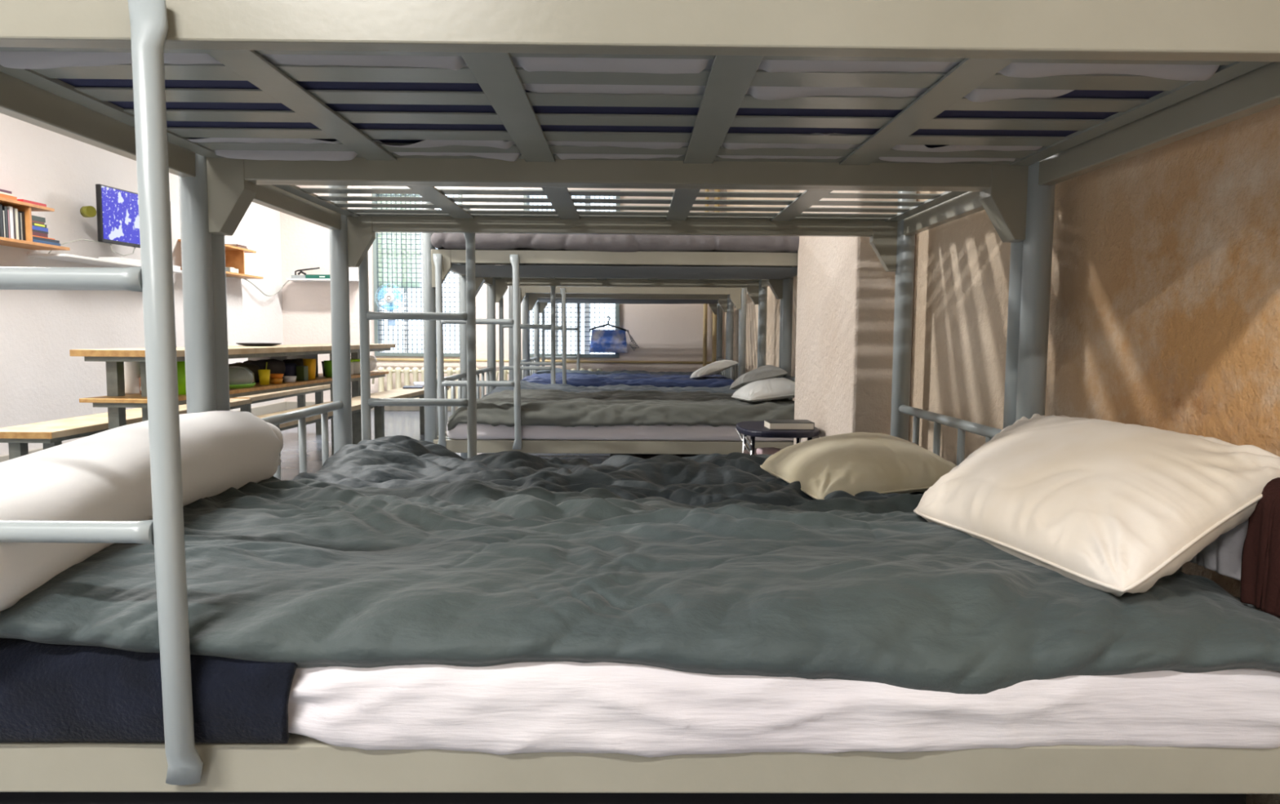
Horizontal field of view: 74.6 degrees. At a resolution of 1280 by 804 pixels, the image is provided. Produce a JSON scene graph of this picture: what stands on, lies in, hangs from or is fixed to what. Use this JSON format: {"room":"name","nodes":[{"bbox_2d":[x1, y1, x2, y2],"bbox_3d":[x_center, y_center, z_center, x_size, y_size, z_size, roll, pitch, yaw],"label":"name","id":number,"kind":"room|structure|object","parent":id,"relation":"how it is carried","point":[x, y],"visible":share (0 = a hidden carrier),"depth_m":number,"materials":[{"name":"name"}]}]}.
{"room":"dormitory room","nodes":[
{"label":"dormitory room","id":0,"kind":"room"},
{"bbox_2d":[0,113,284,456],"bbox_3d":[-3.926,-0.866,2.443,0.150,2.980,13.850,0,5,-1],"label":"wall","id":1,"kind":"structure","parent":0,"point":[40,380],"depth_m":5.78,"materials":[{"name":"paint"}]},
{"bbox_2d":[0,196,70,250],"bbox_3d":[-3.767,-1.059,4.902,0.220,0.245,0.980,0,5,-1],"label":"wall shelf","id":2,"kind":"object","parent":1,"relation":"attached to","point":[26,207],"visible":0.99,"depth_m":5.06,"materials":[{"name":"brown wood"}]},
{"bbox_2d":[0,204,4,237],"bbox_3d":[-3.759,-1.046,4.856,0.135,0.190,0.028,0,5,-1],"label":"book","id":3,"kind":"object","parent":2,"relation":"on","point":[2,233],"visible":0.86,"depth_m":4.86,"materials":[{"name":"black paper"}]},
{"bbox_2d":[2,206,8,238],"bbox_3d":[-3.760,-1.047,4.896,0.135,0.185,0.022,0,5,-1],"label":"book","id":4,"kind":"object","parent":2,"relation":"on","point":[4,208],"visible":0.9,"depth_m":4.89,"materials":[{"name":"grey paper"}]},
{"bbox_2d":[7,206,13,239],"bbox_3d":[-3.760,-1.052,4.937,0.135,0.190,0.030,0,5,-1],"label":"book","id":5,"kind":"object","parent":2,"relation":"on","point":[10,208],"visible":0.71,"depth_m":4.94,"materials":[{"name":"white paper"}]},
{"bbox_2d":[13,208,19,239],"bbox_3d":[-3.761,-1.053,4.980,0.135,0.185,0.026,0,5,-1],"label":"book","id":6,"kind":"object","parent":2,"relation":"on","point":[16,220],"visible":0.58,"depth_m":4.98,"materials":[{"name":"beige paper"}]},
{"bbox_2d":[17,211,26,240],"bbox_3d":[-3.761,-1.053,5.036,0.135,0.175,0.024,0,5,-1],"label":"book","id":7,"kind":"object","parent":2,"relation":"on","point":[21,212],"visible":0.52,"depth_m":5.03,"materials":[{"name":"black paper"}]},
{"bbox_2d":[17,199,46,206],"bbox_3d":[-3.764,-1.207,5.101,0.180,0.018,0.200,0,5,-1],"label":"book","id":8,"kind":"object","parent":2,"relation":"on","point":[20,200],"visible":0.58,"depth_m":5.08,"materials":[{"name":"red paper"}]},
{"bbox_2d":[32,239,60,245],"bbox_3d":[-3.771,-0.988,5.209,0.190,0.018,0.250,0,5,-2],"label":"book","id":9,"kind":"object","parent":2,"relation":"on","point":[33,240],"visible":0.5,"depth_m":5.20,"materials":[{"name":"blue paper"}]},
{"bbox_2d":[32,236,59,243],"bbox_3d":[-3.761,-1.005,5.202,0.170,0.016,0.240,0,5,-1],"label":"book","id":10,"kind":"object","parent":9,"relation":"on","point":[33,237],"visible":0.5,"depth_m":5.20,"materials":[{"name":"blue paper"}]},
{"bbox_2d":[32,235,54,239],"bbox_3d":[-3.756,-1.015,5.181,0.160,0.006,0.200,0,5,-1],"label":"book","id":11,"kind":"object","parent":10,"relation":"on","point":[33,235],"visible":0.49,"depth_m":5.18,"materials":[{"name":"orange paper"}]},
{"bbox_2d":[32,231,48,237],"bbox_3d":[-3.755,-1.027,5.148,0.160,0.022,0.135,0,5,-1],"label":"book","id":12,"kind":"object","parent":11,"relation":"on","point":[35,233],"visible":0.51,"depth_m":5.15,"materials":[{"name":"red paper"}]},
{"bbox_2d":[32,229,48,234],"bbox_3d":[-3.755,-1.044,5.149,0.160,0.012,0.140,0,5,-1],"label":"book","id":13,"kind":"object","parent":12,"relation":"on","point":[33,230],"visible":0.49,"depth_m":5.15,"materials":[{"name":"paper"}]},
{"bbox_2d":[31,225,48,231],"bbox_3d":[-3.755,-1.062,5.148,0.160,0.022,0.140,0,5,0],"label":"book","id":14,"kind":"object","parent":13,"relation":"on","point":[36,228],"visible":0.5,"depth_m":5.15,"materials":[{"name":"blue paper"}]},
{"bbox_2d":[31,222,46,227],"bbox_3d":[-3.749,-1.083,5.141,0.151,0.020,0.130,0,5,-1],"label":"book","id":15,"kind":"object","parent":14,"relation":"on","point":[33,224],"visible":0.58,"depth_m":5.14,"materials":[{"name":"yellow paper"}]},
{"bbox_2d":[31,220,44,224],"bbox_3d":[-3.750,-1.098,5.130,0.150,0.010,0.110,0,5,-1],"label":"book","id":16,"kind":"object","parent":15,"relation":"on","point":[38,222],"visible":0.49,"depth_m":5.14,"materials":[{"name":"brown paper"}]},
{"bbox_2d":[31,215,45,222],"bbox_3d":[-3.755,-1.119,5.133,0.160,0.030,0.120,0,5,-1],"label":"book","id":17,"kind":"object","parent":16,"relation":"on","point":[34,218],"visible":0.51,"depth_m":5.14,"materials":[{"name":"grey paper"}]},
{"bbox_2d":[26,253,182,273],"bbox_3d":[-3.771,-0.989,6.046,0.240,0.016,1.450,0,5,-1],"label":"wall shelf","id":18,"kind":"object","parent":1,"relation":"attached to","point":[65,257],"visible":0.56,"depth_m":5.66,"materials":[{"name":"white glass"}]},
{"bbox_2d":[48,184,172,256],"bbox_3d":[-3.745,-1.248,5.947,0.164,0.513,1.103,1,5,6],"label":"television","id":19,"kind":"object","parent":18,"relation":"on","point":[117,211],"visible":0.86,"depth_m":5.88,"materials":[{"name":"black plastic"}]},
{"bbox_2d":[98,257,180,270],"bbox_3d":[-3.744,-1.036,6.319,0.150,0.034,0.800,0,5,-1],"label":"box","id":20,"kind":"object","parent":18,"relation":"on","point":[114,259],"visible":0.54,"depth_m":5.99,"materials":[{"name":"white plastic"}]},
{"bbox_2d":[0,401,286,462],"bbox_3d":[-3.852,0.575,2.558,0.020,0.090,13.550,0,5,-1],"label":"baseboard","id":21,"kind":"structure","parent":1,"relation":"attached to","point":[263,410],"depth_m":8.72,"materials":[{"name":"beige paint"}]},
{"bbox_2d":[177,239,263,279],"bbox_3d":[-3.797,-1.290,7.667,0.220,0.256,1.130,0,5,-1],"label":"wall shelf","id":22,"kind":"object","parent":1,"relation":"attached to","point":[234,255],"visible":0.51,"depth_m":7.84,"materials":[{"name":"brown wood"}]},
{"bbox_2d":[226,276,288,296],"bbox_3d":[-3.839,-1.179,8.246,0.099,0.240,1.767,1,5,3],"label":"cable","id":23,"kind":"object","parent":22,"relation":"hanging from","point":[226,277],"visible":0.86,"depth_m":8.51,"materials":[{"name":"grey plastic"}]},
{"bbox_2d":[272,409,726,479],"bbox_3d":[-1.433,0.697,2.594,5.160,0.120,13.850,0,5,-1],"label":"floor","id":24,"kind":"structure","parent":0,"point":[405,423],"depth_m":6.51,"materials":[{"name":"tile"}]},
{"bbox_2d":[0,398,251,459],"bbox_3d":[-2.682,0.262,4.546,0.320,0.420,1.902,0,5,-1],"label":"bench","id":25,"kind":"object","parent":24,"relation":"on","point":[51,433],"visible":0.35,"depth_m":3.76,"materials":[{"name":"brown wood"}]},
{"bbox_2d":[69,343,395,429],"bbox_3d":[-2.197,0.043,5.138,0.440,0.770,2.932,1,5,3],"label":"dining table","id":26,"kind":"object","parent":24,"relation":"on","point":[116,400],"visible":0.34,"depth_m":3.86,"materials":[{"name":"brown wood"}]},
{"bbox_2d":[124,361,140,394],"bbox_3d":[-2.410,-0.138,4.012,0.140,0.192,0.111,3,5,31],"label":"electric kettle","id":27,"kind":"object","parent":26,"relation":"on","point":[131,369],"visible":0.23,"depth_m":3.96,"materials":[{"name":"white plastic"}]},
{"bbox_2d":[177,360,186,395],"bbox_3d":[-2.193,-0.128,4.076,0.204,0.165,0.320,1,5,3],"label":"plastic basin","id":28,"kind":"object","parent":26,"relation":"on","point":[180,365],"visible":0.07,"depth_m":3.93,"materials":[{"name":"green plastic"}]},
{"bbox_2d":[79,371,389,403],"bbox_3d":[-2.207,-0.118,5.117,0.360,0.018,2.910,1,5,3],"label":"shelf","id":29,"kind":"object","parent":26,"relation":"attached to","point":[112,397],"depth_m":4.49,"materials":[{"name":"orange wood"}]},
{"bbox_2d":[229,382,255,388],"bbox_3d":[-2.165,-0.134,4.496,0.170,0.112,0.270,1,5,3],"label":"food container","id":30,"kind":"object","parent":26,"relation":"on","point":[238,384],"visible":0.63,"depth_m":4.46,"materials":[{"name":"green plastic"}]},
{"bbox_2d":[228,362,260,382],"bbox_3d":[-2.244,-0.163,4.740,0.166,0.124,0.169,1,5,3],"label":"bag","id":31,"kind":"object","parent":26,"relation":"on","point":[237,371],"visible":0.66,"depth_m":4.67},
{"bbox_2d":[235,342,281,346],"bbox_3d":[-2.251,-0.340,4.966,0.250,0.018,0.249,0,5,-1],"label":"plate","id":32,"kind":"object","parent":26,"relation":"on","point":[239,344],"visible":0.96,"depth_m":4.89,"materials":[{"name":"ceramic"}]},
{"bbox_2d":[257,362,270,385],"bbox_3d":[-2.123,-0.161,4.742,0.064,0.126,0.076,-4,6,-42],"label":"cup","id":33,"kind":"object","parent":26,"relation":"on","point":[264,375],"visible":1,"depth_m":4.72,"materials":[{"name":"yellow plastic"}]},
{"bbox_2d":[243,359,285,382],"bbox_3d":[-2.232,-0.186,4.988,0.186,0.136,0.253,1,5,3],"label":"bag","id":34,"kind":"object","parent":26,"relation":"on","point":[276,366],"visible":0.48,"depth_m":4.92,"materials":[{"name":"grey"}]},
{"bbox_2d":[248,355,286,360],"bbox_3d":[-2.320,-0.213,5.240,0.140,0.150,0.220,1,5,3],"label":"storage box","id":35,"kind":"object","parent":26,"relation":"on","point":[280,357],"visible":0.04,"depth_m":5.13,"materials":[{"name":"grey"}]},
{"bbox_2d":[269,377,283,383],"bbox_3d":[-2.113,-0.122,4.876,0.080,0.028,0.080,0,5,-1],"label":"bowl","id":36,"kind":"object","parent":26,"relation":"on","point":[271,380],"visible":0.85,"depth_m":4.85,"materials":[{"name":"orange ceramic"}]},
{"bbox_2d":[282,376,296,382],"bbox_3d":[-2.091,-0.136,5.015,0.080,0.035,0.080,0,5,-1],"label":"plastic tub","id":37,"kind":"object","parent":26,"relation":"on","point":[286,379],"visible":0.93,"depth_m":4.99,"materials":[{"name":"white plastic"}]},
{"bbox_2d":[284,363,297,376],"bbox_3d":[-2.184,-0.185,5.155,0.150,0.108,0.169,1,5,3],"label":"cup","id":38,"kind":"object","parent":26,"relation":"on","point":[291,368],"visible":0.31,"depth_m":5.11,"materials":[{"name":"blue"}]},
{"bbox_2d":[282,358,303,365],"bbox_3d":[-2.232,-0.214,5.377,0.177,0.129,0.212,1,5,3],"label":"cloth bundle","id":39,"kind":"object","parent":26,"relation":"on","point":[299,362],"visible":0.25,"depth_m":5.30,"materials":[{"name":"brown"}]},
{"bbox_2d":[296,365,308,381],"bbox_3d":[-2.083,-0.177,5.182,0.050,0.090,0.060,1,5,3],"label":"box","id":40,"kind":"object","parent":26,"relation":"on","point":[302,374],"visible":1,"depth_m":5.15,"materials":[{"name":"green"}]},
{"bbox_2d":[286,354,318,376],"bbox_3d":[-2.271,-0.245,5.637,0.140,0.150,0.200,1,5,3],"label":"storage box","id":41,"kind":"object","parent":26,"relation":"on","point":[312,356],"visible":0.24,"depth_m":5.58,"materials":[{"name":"grey plastic"}]},
{"bbox_2d":[302,358,316,379],"bbox_3d":[-2.087,-0.207,5.310,0.080,0.130,0.080,0,5,-1],"label":"cup","id":42,"kind":"object","parent":26,"relation":"on","point":[311,363],"visible":0.79,"depth_m":5.28,"materials":[{"name":"orange"}]},
{"bbox_2d":[323,360,332,377],"bbox_3d":[-2.071,-0.222,5.630,0.090,0.110,0.090,0,5,-1],"label":"cup","id":43,"kind":"object","parent":26,"relation":"on","point":[327,364],"visible":0.59,"depth_m":5.59,"materials":[{"name":"green plastic"}]},
{"bbox_2d":[351,359,359,373],"bbox_3d":[-2.079,-0.258,6.109,0.094,0.106,0.093,0,5,-1],"label":"plastic tub","id":44,"kind":"object","parent":26,"relation":"on","point":[356,362],"visible":0.44,"depth_m":6.08,"materials":[{"name":"white"}]},
{"bbox_2d":[369,355,377,371],"bbox_3d":[-2.083,-0.295,6.430,0.129,0.121,0.123,1,5,3],"label":"bag","id":45,"kind":"object","parent":26,"relation":"on","point":[373,361],"visible":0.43,"depth_m":6.40,"materials":[{"name":"white plastic"}]},
{"bbox_2d":[231,384,330,434],"bbox_3d":[-2.763,0.111,6.439,0.320,0.420,1.702,0,5,-1],"label":"bench","id":46,"kind":"object","parent":24,"relation":"on","point":[300,393],"visible":0.24,"depth_m":6.43,"materials":[{"name":"brown wood"}]},
{"bbox_2d":[257,400,373,455],"bbox_3d":[-1.847,0.259,4.654,0.260,0.420,1.622,1,5,2],"label":"bench","id":47,"kind":"object","parent":24,"relation":"on","point":[356,404],"visible":0.09,"depth_m":4.96,"materials":[{"name":"brown wood"}]},
{"bbox_2d":[351,385,450,444],"bbox_3d":[-1.786,0.121,6.404,0.260,0.420,1.852,1,5,2],"label":"bench","id":48,"kind":"object","parent":24,"relation":"on","point":[379,411],"visible":0.23,"depth_m":5.84,"materials":[{"name":"brown wood"}]},
{"bbox_2d":[371,367,478,399],"bbox_3d":[-2.349,-0.137,9.204,1.169,0.485,0.116,0,5,-1],"label":"radiator","id":49,"kind":"object","parent":24,"relation":"on","point":[397,371],"visible":0.33,"depth_m":9.15,"materials":[{"name":"beige metal"}]},
{"bbox_2d":[496,368,602,381],"bbox_3d":[-0.999,-0.128,9.219,1.169,0.485,0.116,0,5,-1],"label":"radiator","id":50,"kind":"object","parent":24,"relation":"on","point":[505,371],"visible":0.09,"depth_m":9.17,"materials":[{"name":"beige metal"}]},
{"bbox_2d":[422,201,797,458],"bbox_3d":[-0.079,-0.323,4.626,2.011,1.612,1.010,0,5,-1],"label":"bunk bed","id":51,"kind":"object","parent":24,"relation":"on","point":[437,264],"visible":0.44,"depth_m":4.16,"materials":[{"name":"beige paint"}]},
{"bbox_2d":[431,232,799,253],"bbox_3d":[-0.057,-0.827,4.552,1.946,0.111,0.948,0,5,-1],"label":"mattress","id":52,"kind":"object","parent":51,"relation":"on","point":[441,241],"visible":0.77,"depth_m":4.10,"materials":[{"name":"white fabric"}]},
{"bbox_2d":[446,422,793,441],"bbox_3d":[-0.064,0.109,4.654,1.826,0.107,0.923,0,5,-1],"label":"mattress","id":53,"kind":"object","parent":51,"relation":"on","point":[484,432],"visible":0.34,"depth_m":4.20,"materials":[{"name":"white fabric"}]},
{"bbox_2d":[447,389,794,431],"bbox_3d":[-0.049,0.045,4.637,1.825,0.182,0.966,0,5,-1],"label":"bedspread","id":54,"kind":"object","parent":53,"relation":"on","point":[548,407],"visible":0.87,"depth_m":4.19,"materials":[{"name":"grey fabric"}]},
{"bbox_2d":[728,364,787,389],"bbox_3d":[0.692,-0.151,5.050,0.336,0.138,0.522,0,5,-1],"label":"pillow","id":55,"kind":"object","parent":54,"relation":"on","point":[767,371],"visible":0.77,"depth_m":4.86,"materials":[{"name":"grey fabric"}]},
{"bbox_2d":[731,377,795,401],"bbox_3d":[0.694,-0.068,4.492,0.402,0.117,0.486,0,5,-12],"label":"pillow","id":56,"kind":"object","parent":54,"relation":"on","point":[774,388],"visible":0.91,"depth_m":4.31,"materials":[{"name":"grey fabric"}]},
{"bbox_2d":[450,264,797,279],"bbox_3d":[-0.076,-0.700,4.614,1.850,0.026,0.871,0,5,-1],"label":"mattress","id":57,"kind":"object","parent":51,"relation":"on","point":[481,270],"visible":0.91,"depth_m":4.38,"materials":[{"name":"grey fabric"}]},
{"bbox_2d":[210,182,1023,479],"bbox_3d":[-0.056,-0.154,2.497,2.011,1.612,1.002,0,5,-1],"label":"bunk bed","id":58,"kind":"object","parent":24,"relation":"on","point":[352,232],"visible":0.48,"depth_m":2.81,"materials":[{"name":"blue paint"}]},
{"bbox_3d":[-0.064,0.295,2.495,1.874,0.079,0.926,0,5,-1],"label":"mattress","id":59,"kind":"object","parent":58,"relation":"on","visible":0},
{"bbox_2d":[292,435,924,506],"bbox_3d":[-0.046,0.238,2.479,1.903,0.182,1.010,0,5,-1],"label":"bedspread","id":60,"kind":"object","parent":59,"relation":"on","point":[397,461],"visible":0.51,"depth_m":2.43,"materials":[{"name":"fabric"}]},
{"bbox_2d":[760,431,956,499],"bbox_3d":[0.619,0.166,2.410,0.515,0.139,0.638,-1,5,-12],"label":"pillow","id":61,"kind":"object","parent":60,"relation":"on","point":[853,464],"visible":0.84,"depth_m":2.19,"materials":[{"name":"beige fabric"}]},
{"bbox_2d":[0,791,1246,803],"bbox_3d":[-0.076,0.611,1.548,1.955,0.242,0.658,0,5,-1],"label":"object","id":62,"kind":"object","parent":24,"relation":"on","point":[6,797],"visible":0.04,"depth_m":1.22,"materials":[{"name":"black"}]},
{"bbox_2d":[469,208,782,399],"bbox_3d":[-0.090,-0.402,5.631,2.011,1.612,1.002,0,5,-1],"label":"bunk bed","id":63,"kind":"object","parent":24,"relation":"on","point":[496,286],"visible":0.38,"depth_m":6.02,"materials":[{"name":"beige paint"}]},
{"bbox_3d":[-0.093,0.032,5.625,1.860,0.102,0.890,0,5,-1],"label":"mattress","id":64,"kind":"object","parent":63,"relation":"on","visible":0},
{"bbox_2d":[484,379,738,396],"bbox_3d":[-0.085,-0.050,5.606,1.880,0.155,0.931,0,5,-1],"label":"bedspread","id":65,"kind":"object","parent":64,"relation":"on","point":[524,384],"visible":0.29,"depth_m":5.78,"materials":[{"name":"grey fabric"}]},
{"bbox_2d":[508,285,746,383],"bbox_3d":[-0.110,-0.554,7.551,2.011,1.612,1.010,0,5,-1],"label":"bunk bed","id":66,"kind":"object","parent":24,"relation":"on","point":[727,297],"visible":0.52,"depth_m":7.09,"materials":[{"name":"beige paint"}]},
{"bbox_3d":[-0.114,-0.123,7.576,1.860,0.102,0.915,0,5,-1],"label":"mattress","id":67,"kind":"object","parent":66,"relation":"on","visible":0},
{"bbox_2d":[521,372,734,387],"bbox_3d":[-0.109,-0.179,7.557,1.875,0.137,0.955,0,5,-1],"label":"bedspread","id":68,"kind":"object","parent":67,"relation":"on","point":[576,380],"visible":0.91,"depth_m":7.13,"materials":[{"name":"blue fabric"}]},
{"bbox_2d":[689,360,737,377],"bbox_3d":[0.654,-0.291,7.448,0.489,0.164,0.372,-1,5,-22],"label":"pillow","id":69,"kind":"object","parent":68,"relation":"on","point":[715,367],"visible":1,"depth_m":7.29,"materials":[{"name":"grey fabric"}]},
{"bbox_2d":[528,297,727,377],"bbox_3d":[-0.121,-0.634,8.552,2.011,1.612,1.002,0,5,-1],"label":"bunk bed","id":70,"kind":"object","parent":24,"relation":"on","point":[540,307],"visible":0.29,"depth_m":8.95,"materials":[{"name":"beige paint"}]},
{"bbox_2d":[537,298,718,303],"bbox_3d":[-0.118,-1.008,8.492,1.840,0.026,0.851,0,5,-1],"label":"mattress","id":71,"kind":"object","parent":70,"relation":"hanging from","point":[542,300],"visible":0.94,"depth_m":8.21,"materials":[{"name":"grey fabric"}]},
{"bbox_3d":[-0.124,-0.193,8.551,1.860,0.087,0.900,0,5,-1],"label":"mattress","id":72,"kind":"object","parent":70,"relation":"on","visible":0},
{"bbox_2d":[535,368,718,374],"bbox_3d":[-0.120,-0.265,8.534,1.873,0.135,0.935,0,5,-1],"label":"bedspread","id":73,"kind":"object","parent":72,"relation":"on","point":[557,370],"visible":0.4,"depth_m":8.56,"materials":[{"name":"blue fabric"}]},
{"bbox_2d":[0,0,1279,794],"bbox_3d":[-0.045,-0.075,1.500,2.011,1.612,1.010,0,5,-1],"label":"bunk bed","id":74,"kind":"object","parent":24,"relation":"on","point":[1241,37],"visible":0.69,"depth_m":1.09,"materials":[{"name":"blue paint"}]},
{"bbox_2d":[0,51,1219,102],"bbox_3d":[-0.044,-0.496,1.251,1.790,0.022,0.352,0,5,-1],"label":"mattress","id":75,"kind":"object","parent":74,"relation":"on","point":[13,60],"visible":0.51,"depth_m":1.24,"materials":[{"name":"grey fabric"}]},
{"bbox_2d":[186,133,1042,163],"bbox_3d":[-0.050,-0.538,1.786,1.790,0.022,0.234,0,5,-1],"label":"mattress","id":76,"kind":"object","parent":74,"relation":"on","point":[236,154],"visible":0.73,"depth_m":1.79,"materials":[{"name":"grey"}]},
{"bbox_2d":[57,65,1220,147],"bbox_3d":[-0.041,-0.575,1.490,1.900,0.098,0.840,0,5,-1],"label":"mattress","id":77,"kind":"object","parent":74,"relation":"on","point":[208,84],"visible":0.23,"depth_m":1.53,"materials":[{"name":"blue"}]},
{"bbox_2d":[288,661,1279,757],"bbox_3d":[-0.067,0.356,1.516,1.876,0.142,0.923,0,5,-1],"label":"mattress","id":78,"kind":"object","parent":74,"relation":"on","point":[647,711],"visible":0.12,"depth_m":1.07,"materials":[{"name":"white fabric"}]},
{"bbox_2d":[0,638,297,743],"bbox_3d":[-0.718,0.353,1.222,0.570,0.134,0.346,0,5,-1],"label":"folded blanket","id":79,"kind":"object","parent":78,"relation":"on","point":[49,692],"visible":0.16,"depth_m":1.06,"materials":[{"name":"blue fabric"}]},
{"bbox_2d":[0,475,1279,694],"bbox_3d":[-0.036,0.274,1.512,1.960,0.197,0.970,0,5,-1],"label":"bedspread","id":80,"kind":"object","parent":78,"relation":"on","point":[306,573],"visible":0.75,"depth_m":1.14,"materials":[{"name":"grey fabric"}]},
{"bbox_2d":[0,410,283,611],"bbox_3d":[-0.912,0.137,1.456,0.252,0.182,1.006,0,5,-3],"label":"pillow","id":81,"kind":"object","parent":80,"relation":"on","point":[104,475],"visible":0.8,"depth_m":1.28,"materials":[{"name":"white fabric"}]},
{"bbox_2d":[913,413,1279,596],"bbox_3d":[0.740,0.148,1.516,0.410,0.223,0.784,0,5,-7],"label":"pillow","id":82,"kind":"object","parent":80,"relation":"on","point":[1117,508],"visible":0.98,"depth_m":1.28,"materials":[{"name":"white fabric"}]},
{"bbox_2d":[1189,520,1248,581],"bbox_3d":[0.923,0.193,1.309,0.066,0.141,0.208,0,5,-1],"label":"towel","id":83,"kind":"object","parent":74,"relation":"hanging from","point":[1223,556],"visible":0.21,"depth_m":1.28,"materials":[{"name":"white fabric"}]},
{"bbox_2d":[1240,477,1279,617],"bbox_3d":[0.932,0.206,1.165,0.104,0.184,0.132,0,5,-1],"label":"towel","id":84,"kind":"object","parent":74,"relation":"hanging from","point":[1260,555],"visible":1,"depth_m":1.19,"materials":[{"name":"red fabric"}]},
{"bbox_2d":[608,453,697,459],"bbox_3d":[0.140,0.378,4.741,0.654,0.210,0.457,0,5,-1],"label":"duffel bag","id":85,"kind":"object","parent":24,"relation":"on","point":[645,456],"visible":0.04,"depth_m":4.59,"materials":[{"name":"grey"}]},
{"bbox_2d":[735,421,821,454],"bbox_3d":[0.593,0.335,3.675,0.340,0.462,0.440,0,5,-1],"label":"side table","id":86,"kind":"object","parent":24,"relation":"on","point":[752,428],"visible":0.45,"depth_m":3.51,"materials":[{"name":"black metal"}]},
{"bbox_2d":[743,448,783,454],"bbox_3d":[0.593,0.230,3.667,0.272,0.012,0.352,0,5,-1],"label":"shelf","id":87,"kind":"object","parent":86,"relation":"attached to","point":[747,451],"depth_m":3.72,"materials":[{"name":"white"}]},
{"bbox_2d":[756,447,779,454],"bbox_3d":[0.549,0.213,3.605,0.090,0.030,0.060,-1,5,-18],"label":"pack","id":88,"kind":"object","parent":86,"relation":"on","point":[766,451],"visible":0.73,"depth_m":3.58,"materials":[{"name":"pink"}]},
{"bbox_2d":[763,419,814,430],"bbox_3d":[0.630,0.096,3.567,0.190,0.030,0.130,0,5,-2],"label":"book","id":89,"kind":"object","parent":86,"relation":"on","point":[771,424],"visible":1,"depth_m":3.51,"materials":[{"name":"grey paper"}]},
{"bbox_2d":[280,185,726,401],"bbox_3d":[-1.495,-1.390,9.299,4.860,2.980,0.150,0,5,-1],"label":"wall","id":90,"kind":"structure","parent":0,"point":[673,332],"depth_m":9.26,"materials":[{"name":"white paint"}]},
{"bbox_2d":[286,278,358,281],"bbox_3d":[-3.413,-1.319,9.099,0.740,0.018,0.220,0,5,-1],"label":"shelf","id":91,"kind":"object","parent":90,"relation":"attached to","point":[289,279],"visible":0.76,"depth_m":8.99,"materials":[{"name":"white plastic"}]},
{"bbox_2d":[291,266,319,278],"bbox_3d":[-3.604,-1.393,9.081,0.286,0.128,0.120,0,5,-1],"label":"router","id":92,"kind":"object","parent":91,"relation":"on","point":[295,276],"visible":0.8,"depth_m":9.07,"materials":[{"name":"grey"}]},
{"bbox_2d":[305,274,329,278],"bbox_3d":[-3.413,-1.350,9.085,0.360,0.045,0.132,0,5,-1],"label":"book","id":93,"kind":"object","parent":91,"relation":"on","point":[307,276],"visible":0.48,"depth_m":9.02,"materials":[{"name":"teal paper"}]},
{"bbox_2d":[285,401,457,410],"bbox_3d":[-1.495,0.058,9.329,4.840,0.090,0.020,0,5,-1],"label":"baseboard","id":94,"kind":"structure","parent":90,"relation":"attached to","point":[289,405],"depth_m":9.31,"materials":[{"name":"beige paint"}]},
{"bbox_2d":[371,187,462,356],"bbox_3d":[-2.429,-1.413,9.255,0.970,1.820,0.155,0,5,-1],"label":"window","id":95,"kind":"structure","parent":90,"relation":"in","point":[397,256],"depth_m":9.23,"materials":[{"name":"grey paint"}]},
{"bbox_2d":[374,283,403,325],"bbox_3d":[-2.710,-1.056,9.135,0.304,0.452,0.134,0,5,-1],"label":"fan","id":96,"kind":"object","parent":95,"relation":"attached to","point":[390,298],"visible":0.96,"depth_m":9.09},
{"bbox_2d":[376,358,711,364],"bbox_3d":[-1.081,-0.450,9.253,3.900,0.038,0.028,0,5,-1],"label":"pipe","id":97,"kind":"object","parent":90,"relation":"attached to","point":[377,359],"visible":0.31,"depth_m":9.25,"materials":[{"name":"beige metal"}]},
{"bbox_2d":[523,189,620,358],"bbox_3d":[-0.749,-1.402,9.274,1.050,1.820,0.155,0,5,-1],"label":"window","id":98,"kind":"structure","parent":90,"relation":"in","point":[587,308],"depth_m":9.26,"materials":[{"name":"glass"}]},
{"bbox_2d":[588,315,626,331],"bbox_3d":[-0.349,-0.854,9.164,0.415,0.168,0.020,0,5,-1],"label":"hanger","id":99,"kind":"object","parent":98,"relation":"hanging from","point":[607,324],"visible":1,"depth_m":9.16,"materials":[{"name":"black plastic"}]},
{"bbox_2d":[589,329,627,352],"bbox_3d":[-0.343,-0.664,9.178,0.420,0.252,0.079,0,5,-1],"label":"skirt","id":100,"kind":"object","parent":99,"relation":"hanging from","point":[602,340],"visible":1,"depth_m":9.15,"materials":[{"name":"blue fabric"}]},
{"bbox_2d":[702,189,709,366],"bbox_3d":[0.721,-1.335,9.202,0.042,2.880,0.042,0,5,-1],"label":"riser pipe","id":101,"kind":"object","parent":90,"relation":"attached to","point":[705,305],"visible":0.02,"depth_m":9.23,"materials":[{"name":"beige metal"}]},
{"bbox_2d":[711,189,719,362],"bbox_3d":[0.831,-1.334,9.204,0.058,2.880,0.058,0,5,-1],"label":"riser pipe","id":102,"kind":"object","parent":90,"relation":"attached to","point":[714,316],"visible":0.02,"depth_m":9.22,"materials":[{"name":"beige metal"}]},
{"bbox_2d":[793,190,916,444],"bbox_3d":[0.890,-0.918,3.569,0.215,2.980,1.100,0,5,-1],"label":"wall pillar","id":103,"kind":"structure","parent":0,"point":[846,295],"depth_m":3.21,"materials":[{"name":"paint"}]},
{"bbox_2d":[724,104,1279,803],"bbox_3d":[1.084,-0.832,2.500,0.150,2.980,13.850,0,5,-1],"label":"wall","id":104,"kind":"structure","parent":0,"point":[1164,314],"depth_m":1.72,"materials":[{"name":"beige paint"}]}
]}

